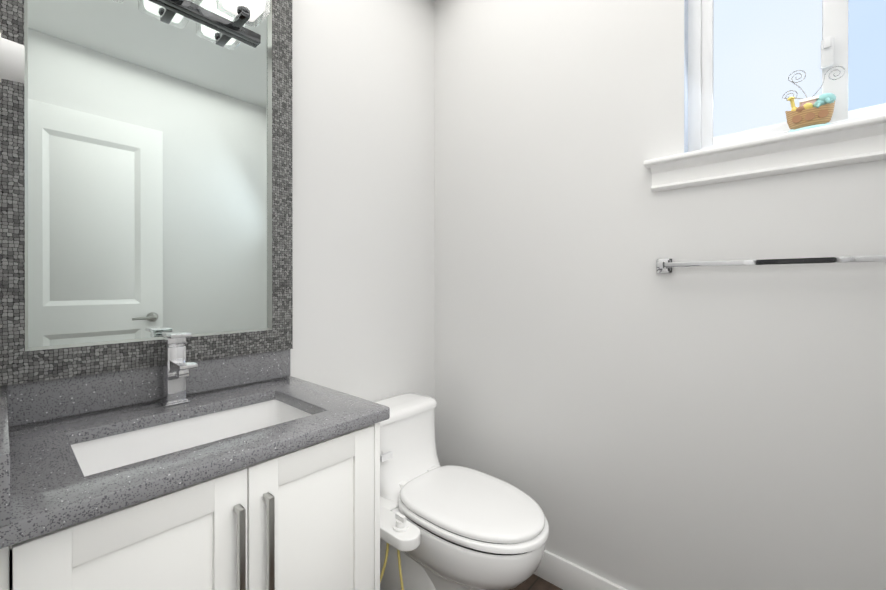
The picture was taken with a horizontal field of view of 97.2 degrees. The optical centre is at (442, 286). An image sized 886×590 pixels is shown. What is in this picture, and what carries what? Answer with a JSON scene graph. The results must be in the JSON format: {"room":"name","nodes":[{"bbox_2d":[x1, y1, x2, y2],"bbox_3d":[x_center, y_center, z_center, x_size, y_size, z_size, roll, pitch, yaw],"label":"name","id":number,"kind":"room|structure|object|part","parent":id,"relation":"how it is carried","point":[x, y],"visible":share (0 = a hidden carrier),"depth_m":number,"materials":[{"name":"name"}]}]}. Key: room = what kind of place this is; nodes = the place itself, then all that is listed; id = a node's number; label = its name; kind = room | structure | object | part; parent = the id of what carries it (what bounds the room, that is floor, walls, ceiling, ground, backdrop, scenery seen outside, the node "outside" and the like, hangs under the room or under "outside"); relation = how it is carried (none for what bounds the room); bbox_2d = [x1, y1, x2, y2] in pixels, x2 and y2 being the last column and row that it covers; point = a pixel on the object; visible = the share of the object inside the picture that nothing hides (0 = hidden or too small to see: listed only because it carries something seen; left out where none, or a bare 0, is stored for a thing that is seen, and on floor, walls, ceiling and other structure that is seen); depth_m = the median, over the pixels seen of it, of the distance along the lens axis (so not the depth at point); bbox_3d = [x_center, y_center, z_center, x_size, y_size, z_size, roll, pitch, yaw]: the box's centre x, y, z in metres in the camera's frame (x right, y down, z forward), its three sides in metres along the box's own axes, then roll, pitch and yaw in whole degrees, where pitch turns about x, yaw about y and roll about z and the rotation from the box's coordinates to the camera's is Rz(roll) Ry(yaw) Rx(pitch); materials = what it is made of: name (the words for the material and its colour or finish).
{"room":"bathroom","nodes":[
{"label":"bathroom","id":0,"kind":"room"},
{"bbox_2d":[0,0,434,401],"bbox_3d":[-0.713,-0.139,1.359,0.154,2.720,2.220,0,0,41],"label":"wall","id":1,"kind":"structure","parent":0,"point":[145,174],"depth_m":1.27,"materials":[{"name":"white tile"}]},
{"bbox_2d":[159,0,270,44],"bbox_3d":[-0.742,-0.902,1.117,0.162,0.139,0.490,0,0,41],"label":"sconce","id":2,"kind":"object","parent":1,"relation":"attached to","point":[245,11],"visible":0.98,"depth_m":1.23,"materials":[{"name":"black metal"}]},
{"bbox_3d":[-0.626,-0.917,1.227,0.134,0.110,0.134,0,0,41],"label":"lamp shade","id":3,"kind":"part","parent":2,"relation":"part of","materials":[{"name":"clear glass"}]},
{"bbox_3d":[-0.626,-0.916,1.227,0.110,0.096,0.110,0,0,41],"label":"lamp shade","id":4,"kind":"part","parent":2,"relation":"part of","materials":[{"name":"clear glass"}]},
{"bbox_2d":[509,574,562,589],"bbox_3d":[0.050,1.252,0.688,2.250,0.060,2.220,0,0,41],"label":"floor","id":5,"kind":"structure","parent":0,"point":[533,582],"depth_m":1.59,"materials":[{"name":"brown wood"}]},
{"bbox_2d":[0,331,389,589],"bbox_3d":[-0.592,0.676,0.989,0.583,1.090,0.718,0,0,41],"label":"bathroom vanity","id":6,"kind":"object","parent":5,"relation":"on","point":[177,470],"visible":1,"depth_m":0.88,"materials":[{"name":"white paint"}]},
{"bbox_3d":[-0.519,0.742,0.692,0.019,0.732,0.326,0,0,41],"label":"door","id":7,"kind":"part","parent":6,"relation":"part of","materials":[{"name":"white paint"}]},
{"bbox_2d":[7,349,289,426],"bbox_3d":[-0.797,0.281,1.182,0.019,0.100,0.696,0,0,41],"label":"backsplash","id":8,"kind":"structure","parent":6,"relation":"on","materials":[{"name":"grey stone"}]},
{"bbox_2d":[0,376,389,548],"bbox_3d":[-0.594,0.346,0.990,0.578,0.030,0.718,0,0,41],"label":"countertop","id":9,"kind":"structure","parent":6,"relation":"on","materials":[{"name":"grey stone"}]},
{"bbox_2d":[159,331,197,406],"bbox_3d":[-0.726,0.231,1.078,0.157,0.200,0.060,0,0,41],"label":"faucet","id":10,"kind":"object","parent":9,"relation":"on","point":[176,366],"depth_m":1.09,"materials":[{"name":"silver metal"}]},
{"bbox_2d":[71,400,311,476],"bbox_3d":[-0.580,0.430,0.963,0.316,0.136,0.496,0,0,41],"label":"sink","id":11,"kind":"object","parent":9,"relation":"in","point":[108,450],"depth_m":1.05,"materials":[{"name":"white ceramic"}]},
{"bbox_3d":[-0.407,0.572,0.781,0.030,0.262,0.013,0,0,41],"label":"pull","id":12,"kind":"part","parent":6,"relation":"part of","materials":[{"name":"silver metal"}]},
{"bbox_3d":[-0.368,0.572,0.824,0.030,0.262,0.013,0,0,41],"label":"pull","id":13,"kind":"part","parent":6,"relation":"part of","materials":[{"name":"silver metal"}]},
{"bbox_3d":[-0.301,0.741,0.938,0.019,0.732,0.326,0,0,41],"label":"door","id":14,"kind":"part","parent":6,"relation":"part of","materials":[{"name":"white paint"}]},
{"bbox_2d":[374,393,548,589],"bbox_3d":[-0.023,0.862,1.454,0.812,0.716,0.502,0,0,41],"label":"toilet","id":15,"kind":"object","parent":5,"relation":"on","point":[451,527],"visible":0.71,"depth_m":1.35,"materials":[{"name":"white ceramic"}]},
{"bbox_3d":[-0.231,0.652,1.502,0.040,0.042,0.061,0,0,41],"label":"lever","id":16,"kind":"part","parent":15,"relation":"part of","materials":[{"name":"white plastic"}]},
{"bbox_3d":[-0.214,0.526,1.694,0.206,0.044,0.396,0,0,41],"label":"tank lid","id":17,"kind":"part","parent":15,"relation":"part of","materials":[{"name":"white ceramic"}]},
{"bbox_3d":[-0.164,0.684,1.650,0.340,0.272,0.380,0,0,41],"label":"tank","id":18,"kind":"part","parent":15,"relation":"part of","materials":[{"name":"white ceramic"}]},
{"bbox_3d":[0.027,1.019,1.482,0.750,0.402,0.384,0,0,41],"label":"bowl","id":19,"kind":"part","parent":15,"relation":"part of","materials":[{"name":"white ceramic"}]},
{"bbox_3d":[0.108,0.773,1.410,0.534,0.024,0.372,0,0,41],"label":"lid","id":20,"kind":"part","parent":15,"relation":"part of","materials":[{"name":"white plastic"}]},
{"bbox_3d":[0.111,0.799,1.407,0.550,0.021,0.386,0,0,41],"label":"seat","id":21,"kind":"part","parent":15,"relation":"part of","materials":[{"name":"white plastic"}]},
{"bbox_2d":[435,0,885,589],"bbox_3d":[0.736,-0.140,1.460,1.950,2.720,0.150,0,0,41],"label":"wall","id":22,"kind":"structure","parent":0,"point":[615,406],"depth_m":1.39,"materials":[{"name":"white paint"}]},
{"bbox_2d":[534,550,626,589],"bbox_3d":[0.687,1.161,1.397,1.936,0.118,0.014,0,0,41],"label":"baseboard","id":23,"kind":"structure","parent":22,"relation":"attached to","point":[558,571],"depth_m":1.55,"materials":[{"name":"white"}]},
{"bbox_2d":[643,0,885,191],"bbox_3d":[1.062,-0.727,1.119,0.854,0.803,0.177,0,0,41],"label":"window unit","id":24,"kind":"structure","parent":22,"relation":"in","point":[744,60],"depth_m":1.20,"materials":[{"name":"white plastic"}]},
{"bbox_3d":[1.041,-0.420,1.095,0.854,0.018,0.112,0,0,41],"label":"sill","id":25,"kind":"part","parent":24,"relation":"part of","materials":[{"name":"white"}]},
{"bbox_3d":[1.119,-0.779,1.130,0.700,0.700,0.085,0,0,41],"label":"frame","id":26,"kind":"part","parent":24,"relation":"part of","materials":[{"name":"white plastic"}]},
{"bbox_3d":[1.132,-0.779,1.144,0.640,0.640,0.013,0,0,41],"label":"glass","id":27,"kind":"part","parent":24,"relation":"part of","materials":[{"name":"clear glass"}]},
{"bbox_2d":[782,66,844,132],"bbox_3d":[1.037,-0.523,1.097,0.129,0.188,0.069,0,0,41],"label":"figurine","id":28,"kind":"object","parent":24,"relation":"on","point":[813,112],"visible":0.98,"depth_m":1.08,"materials":[{"name":"brown wicker"}]},
{"bbox_2d":[657,255,885,272],"bbox_3d":[0.968,-0.069,1.113,0.658,0.048,0.062,0,0,41],"label":"towel rail","id":29,"kind":"object","parent":22,"relation":"attached to","point":[666,265],"visible":1,"depth_m":1.11,"materials":[{"name":"silver metal"}]},
{"bbox_3d":[-0.360,-0.137,0.220,1.950,2.720,0.120,0,0,41],"label":"wall","id":30,"kind":"structure","parent":0,"visible":0},
{"bbox_2d":[0,33,24,82],"bbox_3d":[-0.400,-0.202,0.354,0.072,0.117,0.028,0,0,41],"label":"wall lamp","id":31,"kind":"object","parent":30,"relation":"attached to","point":[12,60],"visible":1,"depth_m":0.35,"materials":[{"name":"white glass"}]}
]}

